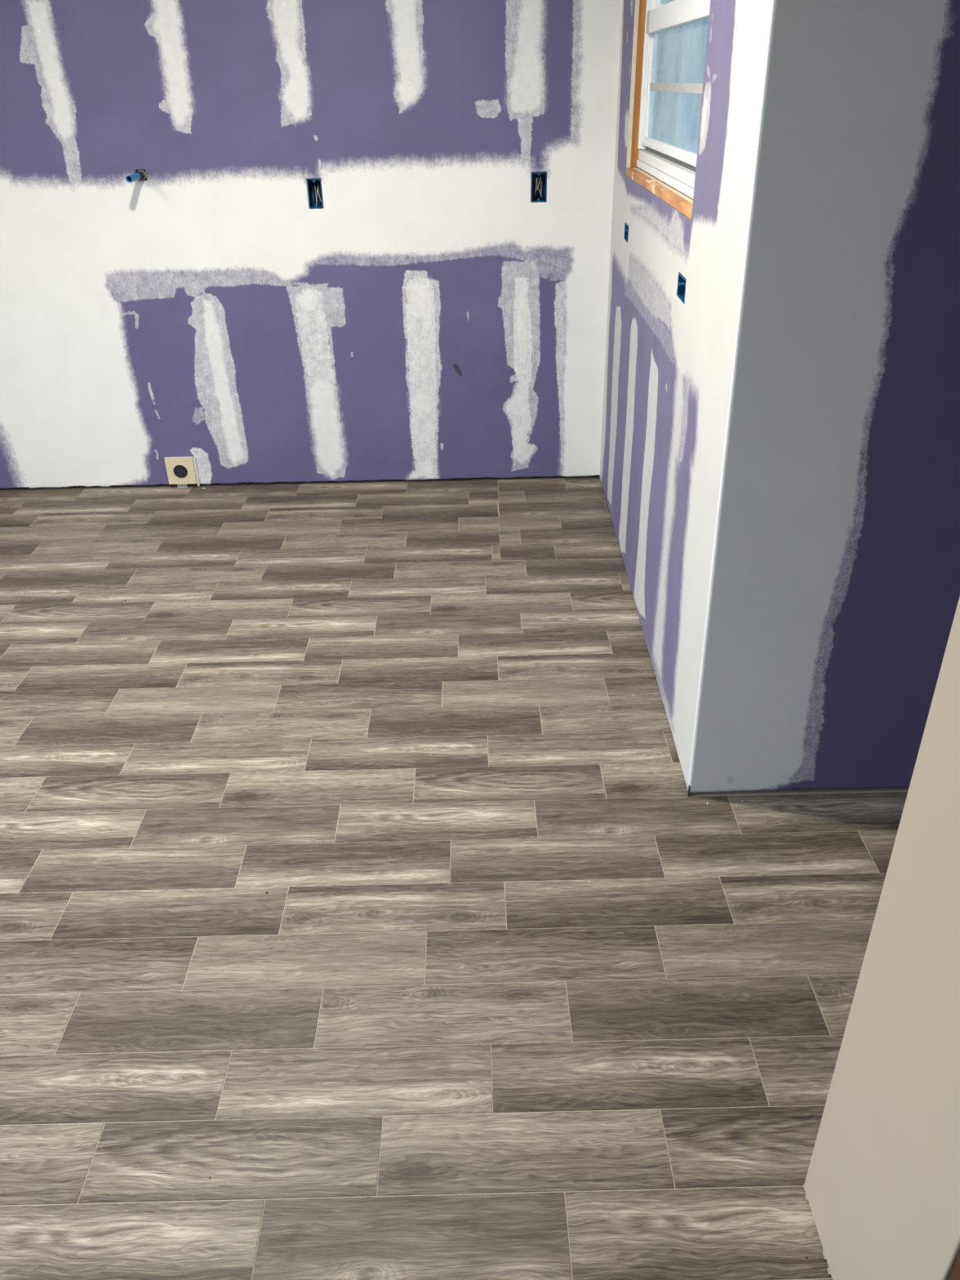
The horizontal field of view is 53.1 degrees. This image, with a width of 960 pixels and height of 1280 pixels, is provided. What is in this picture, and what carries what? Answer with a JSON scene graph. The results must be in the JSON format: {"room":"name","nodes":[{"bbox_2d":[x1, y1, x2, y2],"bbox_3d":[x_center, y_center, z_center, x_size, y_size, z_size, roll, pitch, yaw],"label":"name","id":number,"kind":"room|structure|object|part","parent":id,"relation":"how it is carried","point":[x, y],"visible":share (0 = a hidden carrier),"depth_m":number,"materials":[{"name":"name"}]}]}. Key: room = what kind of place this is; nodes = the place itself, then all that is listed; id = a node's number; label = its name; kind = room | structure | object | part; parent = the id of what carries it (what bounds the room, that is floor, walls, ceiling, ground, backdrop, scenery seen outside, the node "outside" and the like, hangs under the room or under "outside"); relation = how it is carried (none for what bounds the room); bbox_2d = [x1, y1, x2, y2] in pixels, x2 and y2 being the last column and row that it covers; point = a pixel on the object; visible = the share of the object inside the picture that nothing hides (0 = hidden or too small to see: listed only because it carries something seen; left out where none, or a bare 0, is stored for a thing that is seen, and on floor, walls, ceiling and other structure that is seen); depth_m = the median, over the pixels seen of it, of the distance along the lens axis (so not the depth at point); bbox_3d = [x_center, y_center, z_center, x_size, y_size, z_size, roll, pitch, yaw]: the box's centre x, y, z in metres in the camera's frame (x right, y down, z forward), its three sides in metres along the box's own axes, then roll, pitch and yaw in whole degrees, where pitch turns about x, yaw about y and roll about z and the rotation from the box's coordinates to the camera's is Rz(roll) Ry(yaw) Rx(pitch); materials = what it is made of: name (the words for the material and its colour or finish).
{"room":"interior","nodes":[
{"label":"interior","id":0,"kind":"room"},
{"bbox_2d":[0,0,679,489],"bbox_3d":[-1.407,-1.744,3.642,4.300,2.460,0.131,-1,30,0],"label":"wall","id":1,"kind":"structure","parent":0,"point":[432,320],"depth_m":3.69,"materials":[{"name":"paint"}]},
{"bbox_2d":[125,169,146,182],"bbox_3d":[-1.260,-1.700,3.528,0.035,0.035,0.178,-1,30,0],"label":"pipe stub","id":2,"kind":"object","parent":1,"relation":"attached to","point":[140,175],"visible":1,"depth_m":3.52,"materials":[{"name":"blue plastic"}]},
{"bbox_2d":[164,456,199,488],"bbox_3d":[-1.287,-0.724,4.154,0.127,0.136,0.016,-1,30,0],"label":"power outlet","id":3,"kind":"object","parent":1,"relation":"attached to","point":[182,472],"visible":1,"depth_m":4.15,"materials":[{"name":"beige plastic"}]},
{"bbox_2d":[173,464,187,478],"bbox_3d":[-1.291,-0.726,4.144,0.064,0.064,0.003,-1,30,0],"label":"socket","id":4,"kind":"object","parent":3,"relation":"attached to","point":[180,471],"depth_m":4.15,"materials":[{"name":"black plastic"}]},
{"bbox_3d":[-1.457,-0.711,4.234,3.960,0.040,0.086,-1,30,0],"label":"sole plate","id":5,"kind":"part","parent":1,"relation":"part of","materials":[{"name":"brown wood"}]},
{"bbox_2d":[306,178,323,208],"bbox_3d":[-0.622,-1.698,3.650,0.053,0.102,0.072,-1,30,0],"label":"electrical box","id":6,"kind":"object","parent":1,"relation":"attached to","point":[315,199],"visible":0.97,"depth_m":3.66,"materials":[{"name":"blue plastic"}]},
{"bbox_2d":[530,172,546,202],"bbox_3d":[0.222,-1.723,3.650,0.058,0.102,0.072,-1,30,0],"label":"electrical box","id":7,"kind":"object","parent":1,"relation":"attached to","point":[539,180],"visible":0.98,"depth_m":3.66,"materials":[{"name":"blue plastic"}]},
{"bbox_2d":[0,476,908,1279],"bbox_3d":[-0.587,0.914,1.514,5.800,0.060,6.450,-1,30,0],"label":"floor","id":8,"kind":"structure","parent":0,"point":[504,997],"depth_m":2.02,"materials":[{"name":"laminate"}]},
{"bbox_2d":[599,0,773,793],"bbox_3d":[0.547,-1.242,2.714,0.125,2.460,2.283,0,30,1],"label":"wall","id":9,"kind":"structure","parent":0,"point":[668,362],"depth_m":2.40,"materials":[{"name":"paint"}]},
{"bbox_2d":[623,222,628,242],"bbox_3d":[0.537,-1.397,3.295,0.074,0.054,0.104,-1,30,0],"label":"electrical box","id":10,"kind":"object","parent":9,"relation":"attached to","point":[626,226],"visible":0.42,"depth_m":3.33,"materials":[{"name":"blue plastic"}]},
{"bbox_2d":[626,0,710,219],"bbox_3d":[0.548,-1.654,2.548,0.121,0.979,1.300,-1,30,1],"label":"window","id":11,"kind":"structure","parent":9,"relation":"in","point":[667,33],"depth_m":2.77,"materials":[{"name":"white wood"}]},
{"bbox_3d":[0.551,-1.846,2.430,0.010,0.370,1.153,-1,30,1],"label":"sash","id":12,"kind":"part","parent":11,"relation":"part of","materials":[{"name":"white plastic"}]},
{"bbox_3d":[0.541,-1.669,2.535,0.038,0.841,1.218,-1,30,1],"label":"frame","id":13,"kind":"part","parent":11,"relation":"part of","materials":[{"name":"white plastic"}]},
{"bbox_3d":[0.552,-1.828,2.428,0.003,0.360,1.102,-1,30,1],"label":"glass pane","id":14,"kind":"part","parent":11,"relation":"part of","materials":[{"name":"blue"}]},
{"bbox_3d":[0.541,-1.500,2.632,0.020,0.311,1.156,-1,30,1],"label":"sash","id":15,"kind":"part","parent":11,"relation":"part of","materials":[{"name":"white plastic"}]},
{"bbox_3d":[0.545,-1.508,2.624,0.003,0.022,1.089,-1,30,1],"label":"screen rail","id":16,"kind":"part","parent":11,"relation":"part of","materials":[{"name":"white plastic"}]},
{"bbox_3d":[0.548,-1.509,2.622,0.003,0.305,1.117,-1,30,1],"label":"glass pane","id":17,"kind":"part","parent":11,"relation":"part of","materials":[{"name":"blue"}]},
{"bbox_3d":[0.536,-1.660,2.538,0.025,0.059,1.155,-1,30,1],"label":"meeting rail","id":18,"kind":"part","parent":11,"relation":"part of","materials":[{"name":"white plastic"}]},
{"bbox_2d":[676,272,686,303],"bbox_3d":[0.529,-0.864,2.358,0.074,0.056,0.106,-1,30,0],"label":"electrical box","id":19,"kind":"object","parent":9,"relation":"attached to","point":[682,281],"visible":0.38,"depth_m":2.40,"materials":[{"name":"blue plastic"}]},
{"bbox_2d":[687,0,959,796],"bbox_3d":[1.320,-0.719,1.771,1.712,2.440,0.120,-1,30,0],"label":"wall","id":20,"kind":"structure","parent":0,"point":[834,592],"depth_m":1.87,"materials":[{"name":"paint"}]},
{"bbox_2d":[803,596,959,1279],"bbox_3d":[0.551,-0.116,0.760,0.126,2.440,0.317,-1,30,0],"label":"wall","id":21,"kind":"structure","parent":0,"point":[882,1185],"depth_m":1.12,"materials":[{"name":"paint"}]},
{"bbox_2d":[947,1251,959,1279],"bbox_3d":[0.568,0.118,0.696,0.142,2.100,0.030,-1,30,0],"label":"trim","id":22,"kind":"structure","parent":21,"relation":"attached to","point":[954,1274],"depth_m":1.02,"materials":[{"name":"brown wood"}]},
{"label":"outside","id":23,"kind":"structure","parent":0,"visible":0},
{"bbox_3d":[7.405,0.725,2.558,13.200,0.150,22.000,-1,30,0],"label":"ground","id":24,"kind":"structure","parent":23,"visible":0},
{"bbox_2d":[685,21,707,152],"bbox_3d":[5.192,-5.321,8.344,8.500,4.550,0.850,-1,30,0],"label":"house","id":25,"kind":"structure","parent":24,"relation":"on","point":[692,148],"depth_m":8.62,"materials":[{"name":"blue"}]}
]}

